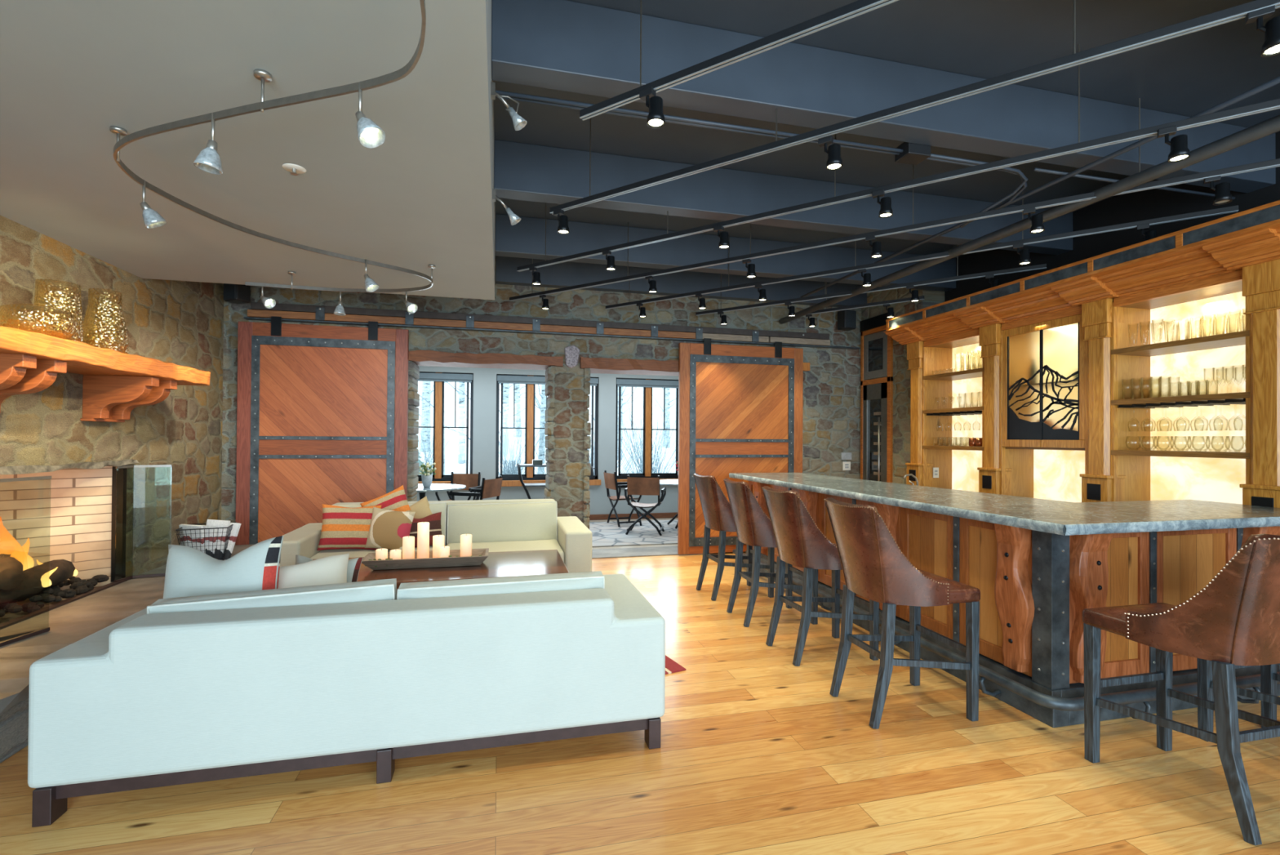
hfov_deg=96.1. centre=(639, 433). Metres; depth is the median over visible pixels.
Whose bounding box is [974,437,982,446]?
copper mug
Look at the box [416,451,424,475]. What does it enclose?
conifer
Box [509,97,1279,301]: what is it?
track
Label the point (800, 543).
bar stool
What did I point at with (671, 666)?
woven rug
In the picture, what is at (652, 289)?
track spotlight
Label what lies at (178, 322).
wall
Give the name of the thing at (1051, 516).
countertop
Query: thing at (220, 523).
magazine
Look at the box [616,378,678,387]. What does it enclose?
roller blind
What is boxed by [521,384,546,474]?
tree
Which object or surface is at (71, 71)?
ceiling
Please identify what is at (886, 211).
track spotlight
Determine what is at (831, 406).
wall
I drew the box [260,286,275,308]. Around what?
spotlight
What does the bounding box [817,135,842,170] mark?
track spotlight
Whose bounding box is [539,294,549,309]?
track spotlight
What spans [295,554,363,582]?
throw pillow
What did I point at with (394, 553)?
pillar candle
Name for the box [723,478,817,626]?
bar stool
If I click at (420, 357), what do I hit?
lintel
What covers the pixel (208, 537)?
magazine
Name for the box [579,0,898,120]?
track
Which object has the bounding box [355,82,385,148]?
spotlight
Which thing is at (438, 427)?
window
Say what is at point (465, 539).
pillar candle
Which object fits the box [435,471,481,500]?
sling chair
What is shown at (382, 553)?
pillar candle
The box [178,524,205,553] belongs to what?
magazine
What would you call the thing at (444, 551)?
pillar candle
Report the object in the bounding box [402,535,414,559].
pillar candle
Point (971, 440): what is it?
copper mug
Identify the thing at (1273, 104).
track
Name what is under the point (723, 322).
track spotlight
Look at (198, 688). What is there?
sofa
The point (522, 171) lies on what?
ceiling beam
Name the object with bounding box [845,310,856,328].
grille
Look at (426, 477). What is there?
flower pot
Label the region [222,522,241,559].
magazine
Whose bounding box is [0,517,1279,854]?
floor
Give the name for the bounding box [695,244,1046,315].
track
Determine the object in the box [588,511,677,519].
baseboard
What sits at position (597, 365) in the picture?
lintel
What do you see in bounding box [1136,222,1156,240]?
track spotlight
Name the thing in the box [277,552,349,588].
throw pillow
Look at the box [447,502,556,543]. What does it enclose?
cushion
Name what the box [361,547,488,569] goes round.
tray
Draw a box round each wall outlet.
[842,461,850,470]
[933,466,938,477]
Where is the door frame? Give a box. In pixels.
[407,361,591,528]
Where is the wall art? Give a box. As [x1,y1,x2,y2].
[1002,313,1084,450]
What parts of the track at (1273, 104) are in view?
hanger rod, hanger rod, hanger rod, hanger rod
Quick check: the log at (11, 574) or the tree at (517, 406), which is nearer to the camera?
the log at (11, 574)
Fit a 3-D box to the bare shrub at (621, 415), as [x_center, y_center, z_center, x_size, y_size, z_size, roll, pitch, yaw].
[-0.702,0.502,13.298,2.364,2.090,2.481,0,0,-3]
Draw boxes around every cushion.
[148,577,396,613]
[309,542,446,559]
[398,570,603,599]
[408,502,446,543]
[446,538,564,561]
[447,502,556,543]
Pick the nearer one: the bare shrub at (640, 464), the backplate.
the backplate
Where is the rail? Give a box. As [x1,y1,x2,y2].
[732,548,1279,718]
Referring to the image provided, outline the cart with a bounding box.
[516,462,546,498]
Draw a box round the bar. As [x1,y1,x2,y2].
[884,200,1279,507]
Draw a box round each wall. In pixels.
[0,215,223,577]
[221,258,861,545]
[417,365,678,514]
[861,288,944,484]
[944,131,1279,302]
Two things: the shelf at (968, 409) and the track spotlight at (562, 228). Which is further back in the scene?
the shelf at (968, 409)
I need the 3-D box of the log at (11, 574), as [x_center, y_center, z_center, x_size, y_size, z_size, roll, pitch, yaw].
[-4.262,0.878,3.862,0.608,0.258,0.156,0,-1,40]
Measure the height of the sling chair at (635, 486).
0.930 m
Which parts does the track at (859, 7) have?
hanger rod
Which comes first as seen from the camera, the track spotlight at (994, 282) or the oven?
the track spotlight at (994, 282)
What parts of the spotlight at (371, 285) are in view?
stem, lamp shade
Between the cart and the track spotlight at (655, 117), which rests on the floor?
the cart
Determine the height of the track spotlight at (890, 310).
0.166 m
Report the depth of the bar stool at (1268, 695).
2.90 m
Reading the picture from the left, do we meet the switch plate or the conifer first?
the conifer
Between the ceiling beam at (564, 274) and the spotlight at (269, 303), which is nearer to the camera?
the spotlight at (269, 303)
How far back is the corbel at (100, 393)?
4.21 m
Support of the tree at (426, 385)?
on the snowy hillside
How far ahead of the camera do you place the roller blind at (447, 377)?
9.96 m
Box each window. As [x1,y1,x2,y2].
[417,371,473,483]
[495,373,600,486]
[615,377,678,481]
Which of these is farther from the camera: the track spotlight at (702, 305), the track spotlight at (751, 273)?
the track spotlight at (702, 305)
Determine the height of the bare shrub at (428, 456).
1.601 m
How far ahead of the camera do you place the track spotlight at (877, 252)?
4.46 m
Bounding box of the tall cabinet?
[860,312,893,482]
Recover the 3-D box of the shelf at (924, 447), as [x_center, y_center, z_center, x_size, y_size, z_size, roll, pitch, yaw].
[3.597,0.156,6.343,0.406,0.040,0.882,0,0,-14]
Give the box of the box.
[532,459,542,464]
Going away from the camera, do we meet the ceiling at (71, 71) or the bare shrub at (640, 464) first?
the ceiling at (71, 71)
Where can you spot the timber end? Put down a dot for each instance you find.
(806, 365)
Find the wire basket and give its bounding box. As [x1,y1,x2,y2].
[175,521,236,559]
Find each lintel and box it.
[408,350,563,369]
[579,356,679,376]
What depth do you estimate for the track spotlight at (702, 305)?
6.27 m
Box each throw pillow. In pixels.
[163,535,284,598]
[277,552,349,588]
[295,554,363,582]
[317,503,381,550]
[360,484,414,518]
[364,506,415,551]
[409,496,441,526]
[409,511,441,547]
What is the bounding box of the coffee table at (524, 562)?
[313,549,568,592]
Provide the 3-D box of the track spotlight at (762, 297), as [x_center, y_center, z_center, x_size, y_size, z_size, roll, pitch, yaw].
[1.242,-1.450,5.905,0.122,0.166,0.084,0,-1,35]
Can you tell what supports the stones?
in the tray
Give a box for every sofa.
[27,570,665,826]
[280,498,592,572]
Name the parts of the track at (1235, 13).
hanger rod, hanger rod, hanger rod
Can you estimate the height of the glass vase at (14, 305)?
0.180 m
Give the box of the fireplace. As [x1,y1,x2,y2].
[0,458,138,629]
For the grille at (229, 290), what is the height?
0.236 m
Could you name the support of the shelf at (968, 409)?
attached to the bar
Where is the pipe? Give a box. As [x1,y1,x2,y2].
[779,115,1279,324]
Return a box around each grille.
[223,283,235,299]
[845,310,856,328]
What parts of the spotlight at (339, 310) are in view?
lamp shade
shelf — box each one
[0,325,210,385]
[518,463,546,466]
[524,483,545,486]
[922,367,983,380]
[922,406,983,413]
[922,445,983,450]
[1111,329,1249,356]
[1111,391,1249,404]
[1111,449,1249,458]
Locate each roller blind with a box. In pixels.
[416,372,472,382]
[497,374,598,386]
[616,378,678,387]
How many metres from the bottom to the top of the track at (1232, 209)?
0.582 m
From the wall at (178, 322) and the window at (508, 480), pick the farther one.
the window at (508, 480)
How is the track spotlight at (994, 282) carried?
hanging from the track at (957, 277)
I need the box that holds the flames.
[0,515,77,586]
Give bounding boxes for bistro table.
[416,483,466,499]
[659,479,678,528]
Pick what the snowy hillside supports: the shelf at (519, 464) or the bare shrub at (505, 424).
the bare shrub at (505, 424)
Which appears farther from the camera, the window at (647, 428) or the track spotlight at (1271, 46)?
the window at (647, 428)
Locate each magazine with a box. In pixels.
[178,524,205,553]
[203,524,217,556]
[206,519,230,559]
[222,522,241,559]
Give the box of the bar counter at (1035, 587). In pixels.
[742,480,1279,727]
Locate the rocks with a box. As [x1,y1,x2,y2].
[0,574,109,617]
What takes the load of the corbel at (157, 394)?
attached to the backplate
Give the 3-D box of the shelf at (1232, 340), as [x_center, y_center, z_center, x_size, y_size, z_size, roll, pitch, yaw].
[4.111,-0.660,4.274,0.406,0.040,0.887,0,0,-14]
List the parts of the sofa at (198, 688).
leg, arm, frame, leg, arm, leg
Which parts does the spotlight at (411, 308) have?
lamp shade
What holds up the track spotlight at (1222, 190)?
attached to the track at (1273, 163)
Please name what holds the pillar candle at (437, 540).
in the tray
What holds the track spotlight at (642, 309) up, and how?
attached to the track at (1232, 209)
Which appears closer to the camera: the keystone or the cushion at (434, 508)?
the cushion at (434, 508)
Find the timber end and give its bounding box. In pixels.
[803,362,809,371]
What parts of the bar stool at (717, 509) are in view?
leg, nailhead trim, backrest, leg, leg, leg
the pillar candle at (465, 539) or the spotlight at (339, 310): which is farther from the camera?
the spotlight at (339, 310)
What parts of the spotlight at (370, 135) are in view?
stem, bulb, lamp shade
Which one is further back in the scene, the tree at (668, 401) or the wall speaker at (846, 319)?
the tree at (668, 401)
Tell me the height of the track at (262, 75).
0.139 m
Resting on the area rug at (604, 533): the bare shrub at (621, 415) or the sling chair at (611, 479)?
the sling chair at (611, 479)
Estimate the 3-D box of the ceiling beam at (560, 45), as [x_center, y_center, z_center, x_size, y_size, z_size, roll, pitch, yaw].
[1.845,-1.941,3.461,5.300,0.360,0.160,0,0,-14]
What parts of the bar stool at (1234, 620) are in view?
leg, seat, seat, leg, nailhead trim, backrest, leg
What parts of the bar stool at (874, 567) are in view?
leg, leg, nailhead trim, backrest, leg, seat, seat, leg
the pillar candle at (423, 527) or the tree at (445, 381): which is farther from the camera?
the tree at (445, 381)
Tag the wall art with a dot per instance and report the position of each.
(1043, 363)
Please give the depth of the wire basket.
5.23 m
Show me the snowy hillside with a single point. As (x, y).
(451, 464)
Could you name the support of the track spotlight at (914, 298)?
attached to the track at (957, 277)
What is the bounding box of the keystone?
[564,345,580,368]
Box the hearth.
[0,544,253,762]
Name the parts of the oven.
handle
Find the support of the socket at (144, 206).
attached to the spotlight at (152, 219)
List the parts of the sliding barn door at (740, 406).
rail, panel, rail, panel, rail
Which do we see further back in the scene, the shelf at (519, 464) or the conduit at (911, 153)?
the shelf at (519, 464)
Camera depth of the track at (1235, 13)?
2.62 m
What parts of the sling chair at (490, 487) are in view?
armrest, post, armrest, backrest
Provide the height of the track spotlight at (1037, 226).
0.166 m
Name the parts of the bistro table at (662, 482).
leg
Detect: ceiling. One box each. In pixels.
[0,0,495,299]
[493,0,1279,283]
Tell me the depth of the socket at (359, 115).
1.96 m
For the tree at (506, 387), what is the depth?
16.92 m
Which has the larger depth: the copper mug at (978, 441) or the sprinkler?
the copper mug at (978, 441)
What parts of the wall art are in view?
cabinet door, frosted pane, frosted pane, cabinet door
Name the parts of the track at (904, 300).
rail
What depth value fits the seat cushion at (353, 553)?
5.21 m
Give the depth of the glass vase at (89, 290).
4.01 m
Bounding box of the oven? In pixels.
[863,329,887,380]
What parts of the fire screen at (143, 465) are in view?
rail, rail, rail, rail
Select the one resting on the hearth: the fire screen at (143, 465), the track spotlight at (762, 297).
the fire screen at (143, 465)
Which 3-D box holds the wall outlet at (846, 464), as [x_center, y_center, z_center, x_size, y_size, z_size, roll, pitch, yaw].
[2.904,0.453,8.090,0.120,0.120,0.018,0,0,-14]
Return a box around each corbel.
[0,353,36,390]
[0,359,66,413]
[82,374,159,418]
[111,379,177,419]
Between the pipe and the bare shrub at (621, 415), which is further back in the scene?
the bare shrub at (621, 415)
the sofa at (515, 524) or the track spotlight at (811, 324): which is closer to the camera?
the sofa at (515, 524)
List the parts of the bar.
frame, frame, backlit panel, frame, frame, frame, backlit panel, frame, crown moulding, frame, frame, backlit panel, frame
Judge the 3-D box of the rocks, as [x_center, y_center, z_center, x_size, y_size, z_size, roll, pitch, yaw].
[-4.214,1.105,3.413,0.688,0.186,2.132,0,0,-14]
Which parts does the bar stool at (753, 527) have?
leg, nailhead trim, backrest, leg, leg, leg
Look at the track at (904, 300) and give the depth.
6.85 m
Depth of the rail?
3.12 m
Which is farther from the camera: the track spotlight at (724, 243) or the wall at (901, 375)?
the wall at (901, 375)
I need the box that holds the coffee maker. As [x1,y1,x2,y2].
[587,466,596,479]
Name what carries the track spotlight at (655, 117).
attached to the track at (859, 7)
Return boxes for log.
[0,553,24,590]
[0,559,75,604]
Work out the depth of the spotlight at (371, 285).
3.93 m
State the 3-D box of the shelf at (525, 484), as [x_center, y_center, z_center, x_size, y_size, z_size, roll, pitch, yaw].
[-1.577,0.857,9.698,0.730,0.020,0.440,0,0,-14]
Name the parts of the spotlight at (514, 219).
arm, lamp shade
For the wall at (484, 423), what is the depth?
10.29 m
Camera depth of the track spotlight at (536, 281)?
5.32 m
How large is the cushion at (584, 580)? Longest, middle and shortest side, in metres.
0.998 x 0.426 x 0.200 m
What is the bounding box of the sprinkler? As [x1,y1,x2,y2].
[282,163,306,175]
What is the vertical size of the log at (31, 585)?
0.240 m
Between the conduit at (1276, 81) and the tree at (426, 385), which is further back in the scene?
the tree at (426, 385)
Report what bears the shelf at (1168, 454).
attached to the bar
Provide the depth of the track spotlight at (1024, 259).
4.62 m
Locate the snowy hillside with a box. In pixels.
[416,381,678,476]
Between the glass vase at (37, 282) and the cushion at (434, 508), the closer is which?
the glass vase at (37, 282)
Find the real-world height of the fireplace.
1.303 m
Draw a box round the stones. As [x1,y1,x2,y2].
[364,555,481,566]
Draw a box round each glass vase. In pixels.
[0,303,79,338]
[31,279,83,342]
[80,288,128,354]
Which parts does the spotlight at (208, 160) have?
lamp shade, stem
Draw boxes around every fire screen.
[0,475,51,646]
[113,464,172,582]
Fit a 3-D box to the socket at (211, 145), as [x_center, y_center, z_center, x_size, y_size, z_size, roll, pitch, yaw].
[-1.610,-1.082,2.165,0.036,0.042,0.035,0,0,-14]
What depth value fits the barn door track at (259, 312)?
6.95 m
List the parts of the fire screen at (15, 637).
rail, rail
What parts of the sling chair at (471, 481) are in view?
leg, post, backrest, armrest, post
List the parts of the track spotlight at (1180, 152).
stem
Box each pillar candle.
[375,547,387,559]
[390,549,401,559]
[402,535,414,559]
[417,521,429,558]
[432,534,444,557]
[439,546,449,557]
[460,533,471,556]
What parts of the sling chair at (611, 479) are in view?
post, backrest, leg, leg, post, armrest, armrest, seat, leg, leg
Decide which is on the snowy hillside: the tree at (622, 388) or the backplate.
the tree at (622, 388)
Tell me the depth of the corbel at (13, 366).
3.11 m
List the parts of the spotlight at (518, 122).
arm, lamp shade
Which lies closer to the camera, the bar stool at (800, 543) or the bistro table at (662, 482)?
the bar stool at (800, 543)
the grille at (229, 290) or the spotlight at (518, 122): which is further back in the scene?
the grille at (229, 290)
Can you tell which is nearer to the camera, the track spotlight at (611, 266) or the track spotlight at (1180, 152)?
the track spotlight at (1180, 152)
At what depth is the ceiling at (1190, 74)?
3.42 m
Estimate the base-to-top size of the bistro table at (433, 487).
0.753 m
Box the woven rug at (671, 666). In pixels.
[665,654,685,674]
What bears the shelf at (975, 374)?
attached to the bar
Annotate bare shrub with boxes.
[417,419,461,474]
[457,409,545,475]
[505,423,594,473]
[588,415,661,475]
[617,393,675,473]
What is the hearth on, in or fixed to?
on the floor
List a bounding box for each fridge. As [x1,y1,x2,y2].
[862,382,887,481]
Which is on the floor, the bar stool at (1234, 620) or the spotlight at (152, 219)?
the bar stool at (1234, 620)
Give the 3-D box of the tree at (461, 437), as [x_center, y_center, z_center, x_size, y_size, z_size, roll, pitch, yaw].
[-4.962,-3.237,15.756,2.559,8.423,2.212,0,-1,37]
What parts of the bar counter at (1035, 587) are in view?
panel frame, panel frame, panel frame, panel frame, panel frame, panel frame, panel frame, corner post, panel frame, panel frame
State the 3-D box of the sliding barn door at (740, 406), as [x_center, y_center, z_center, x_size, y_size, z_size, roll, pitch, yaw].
[1.348,0.159,7.589,1.745,2.780,0.068,0,0,-14]
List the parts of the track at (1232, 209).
hanger rod, hanger rod, hanger rod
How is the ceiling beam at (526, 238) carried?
attached to the ceiling at (1190, 74)
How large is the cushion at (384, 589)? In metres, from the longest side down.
0.998 x 0.440 x 0.200 m
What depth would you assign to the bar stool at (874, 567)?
3.08 m
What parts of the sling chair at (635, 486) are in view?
post, leg, backrest, leg, seat, leg, leg, post, armrest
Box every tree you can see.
[418,381,444,451]
[419,381,447,475]
[444,382,471,439]
[445,382,465,463]
[466,382,547,454]
[513,383,525,436]
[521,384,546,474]
[617,386,635,458]
[622,386,642,405]
[653,387,675,447]
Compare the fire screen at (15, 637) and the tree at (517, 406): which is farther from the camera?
the tree at (517, 406)
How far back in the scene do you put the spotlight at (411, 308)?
4.69 m
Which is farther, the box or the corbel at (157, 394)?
the box
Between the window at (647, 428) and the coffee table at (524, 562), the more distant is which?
the window at (647, 428)
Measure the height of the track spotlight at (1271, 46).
0.166 m
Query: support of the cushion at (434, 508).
on the sofa at (515, 524)
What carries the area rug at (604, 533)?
on the floor
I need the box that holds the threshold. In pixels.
[591,545,697,558]
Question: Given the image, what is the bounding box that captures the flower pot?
[418,462,435,487]
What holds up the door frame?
attached to the wall at (831, 406)
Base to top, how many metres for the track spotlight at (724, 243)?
0.166 m
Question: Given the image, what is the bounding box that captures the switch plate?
[840,452,851,459]
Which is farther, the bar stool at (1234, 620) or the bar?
the bar
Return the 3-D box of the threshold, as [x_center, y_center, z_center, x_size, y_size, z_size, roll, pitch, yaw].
[-0.988,1.546,7.336,3.600,0.012,0.540,0,0,-14]
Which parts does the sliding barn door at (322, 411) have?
rail, panel, rail, panel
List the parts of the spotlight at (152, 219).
stem, lamp shade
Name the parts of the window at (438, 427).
sash, sill, sash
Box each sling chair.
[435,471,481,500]
[448,475,502,500]
[603,470,642,526]
[624,475,666,535]
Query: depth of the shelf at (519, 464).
9.45 m
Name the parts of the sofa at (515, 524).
arm, backrest, arm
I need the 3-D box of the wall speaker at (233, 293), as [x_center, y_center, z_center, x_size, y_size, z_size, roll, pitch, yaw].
[-4.276,-1.528,6.144,0.200,0.260,0.218,0,0,21]
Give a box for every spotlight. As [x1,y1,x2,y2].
[139,180,167,228]
[193,112,222,174]
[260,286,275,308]
[333,291,345,315]
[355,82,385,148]
[363,259,378,292]
[404,291,417,313]
[490,81,527,130]
[492,188,520,225]
[528,266,541,285]
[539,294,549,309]
[553,208,569,234]
[602,249,615,271]
[636,302,646,317]
[639,86,665,128]
[644,275,657,293]
[695,293,706,309]
[713,225,729,248]
[717,311,727,324]
[742,258,755,278]
[755,284,766,301]
[784,301,795,316]
[805,314,815,327]
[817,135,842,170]
[857,267,871,286]
[865,235,882,257]
[871,189,893,217]
[883,302,894,318]
[906,284,919,302]
[985,274,999,287]
[1013,243,1031,265]
[1022,207,1044,233]
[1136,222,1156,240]
[1156,125,1190,162]
[1203,175,1232,204]
[1244,3,1279,57]
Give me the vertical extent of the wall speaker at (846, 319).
0.260 m
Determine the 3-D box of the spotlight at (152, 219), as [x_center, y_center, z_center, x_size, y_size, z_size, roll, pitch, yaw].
[-2.336,-1.094,2.770,0.098,0.221,0.088,0,0,-14]
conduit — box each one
[495,89,1235,227]
[800,75,1279,297]
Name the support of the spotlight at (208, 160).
hanging from the track at (262, 75)
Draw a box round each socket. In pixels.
[139,201,151,209]
[205,139,217,151]
[355,111,367,121]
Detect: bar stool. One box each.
[693,472,774,600]
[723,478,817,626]
[761,485,879,666]
[823,497,980,728]
[1082,533,1279,844]
[1196,657,1279,741]
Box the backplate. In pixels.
[80,407,124,422]
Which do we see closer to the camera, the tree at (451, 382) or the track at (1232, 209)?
the track at (1232, 209)
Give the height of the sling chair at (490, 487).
0.930 m
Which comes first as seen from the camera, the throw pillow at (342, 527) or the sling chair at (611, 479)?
the throw pillow at (342, 527)
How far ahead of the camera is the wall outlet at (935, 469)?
6.74 m
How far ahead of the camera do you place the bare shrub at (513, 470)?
14.02 m
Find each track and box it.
[109,0,435,292]
[243,302,860,349]
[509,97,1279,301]
[516,44,1279,271]
[549,0,1279,213]
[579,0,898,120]
[605,172,1238,309]
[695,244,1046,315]
[808,281,924,314]
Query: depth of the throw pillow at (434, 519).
5.50 m
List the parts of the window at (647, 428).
sash, sill, sash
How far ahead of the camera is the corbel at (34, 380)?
3.32 m
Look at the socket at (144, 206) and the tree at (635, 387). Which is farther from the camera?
the tree at (635, 387)
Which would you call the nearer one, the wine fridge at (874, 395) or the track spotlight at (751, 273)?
the track spotlight at (751, 273)
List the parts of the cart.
leg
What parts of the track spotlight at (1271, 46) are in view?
stem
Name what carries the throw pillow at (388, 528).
on the sofa at (515, 524)
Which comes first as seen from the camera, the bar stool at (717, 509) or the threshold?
the bar stool at (717, 509)
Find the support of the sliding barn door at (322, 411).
hanging from the barn door track at (259, 312)
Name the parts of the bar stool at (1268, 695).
leg, leg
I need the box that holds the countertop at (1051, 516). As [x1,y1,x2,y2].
[728,472,1279,535]
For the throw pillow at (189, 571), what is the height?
0.522 m
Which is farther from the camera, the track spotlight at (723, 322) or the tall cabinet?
the tall cabinet
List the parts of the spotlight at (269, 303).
lamp shade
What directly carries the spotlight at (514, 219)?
attached to the ceiling at (71, 71)
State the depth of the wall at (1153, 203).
5.05 m
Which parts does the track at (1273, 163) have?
hanger rod, hanger rod, rail, hanger rod, hanger rod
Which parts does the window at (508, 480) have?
sash, sash, sill, sash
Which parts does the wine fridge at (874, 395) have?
handle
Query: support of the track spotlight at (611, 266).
attached to the track at (1273, 104)
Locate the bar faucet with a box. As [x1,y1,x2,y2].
[902,473,918,485]
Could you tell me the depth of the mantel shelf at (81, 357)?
3.65 m
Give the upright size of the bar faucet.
0.200 m
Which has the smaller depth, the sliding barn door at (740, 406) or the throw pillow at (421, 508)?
the throw pillow at (421, 508)
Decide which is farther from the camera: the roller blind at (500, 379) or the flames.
the roller blind at (500, 379)
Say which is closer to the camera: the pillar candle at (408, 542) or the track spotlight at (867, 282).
the pillar candle at (408, 542)
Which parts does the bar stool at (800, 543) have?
leg, nailhead trim, backrest, leg, leg, leg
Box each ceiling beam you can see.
[491,0,1275,193]
[493,139,1072,254]
[495,213,955,291]
[495,255,866,308]
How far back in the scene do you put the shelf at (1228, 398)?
4.16 m
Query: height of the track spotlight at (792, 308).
0.166 m
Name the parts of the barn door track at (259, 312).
timber rail, timber rail, timber rail, timber rail, rail, timber rail, timber rail, timber rail, timber rail, timber rail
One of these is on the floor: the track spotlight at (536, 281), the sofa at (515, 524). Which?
the sofa at (515, 524)
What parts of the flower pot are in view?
pot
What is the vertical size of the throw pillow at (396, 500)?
0.574 m
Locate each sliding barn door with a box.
[235,315,408,545]
[677,337,803,554]
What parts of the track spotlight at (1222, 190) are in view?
stem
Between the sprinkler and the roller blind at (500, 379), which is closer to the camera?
the sprinkler
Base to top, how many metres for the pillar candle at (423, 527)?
0.316 m
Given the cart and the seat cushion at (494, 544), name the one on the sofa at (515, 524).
the seat cushion at (494, 544)
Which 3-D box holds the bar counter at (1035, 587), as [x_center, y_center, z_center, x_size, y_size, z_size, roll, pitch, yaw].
[2.607,1.040,5.136,1.973,1.035,4.013,0,0,-14]
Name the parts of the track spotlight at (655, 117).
stem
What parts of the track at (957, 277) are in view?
hanger rod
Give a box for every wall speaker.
[223,283,250,303]
[837,309,856,330]
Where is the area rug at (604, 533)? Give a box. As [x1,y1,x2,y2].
[589,519,677,546]
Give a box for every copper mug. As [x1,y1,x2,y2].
[968,437,975,446]
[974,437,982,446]

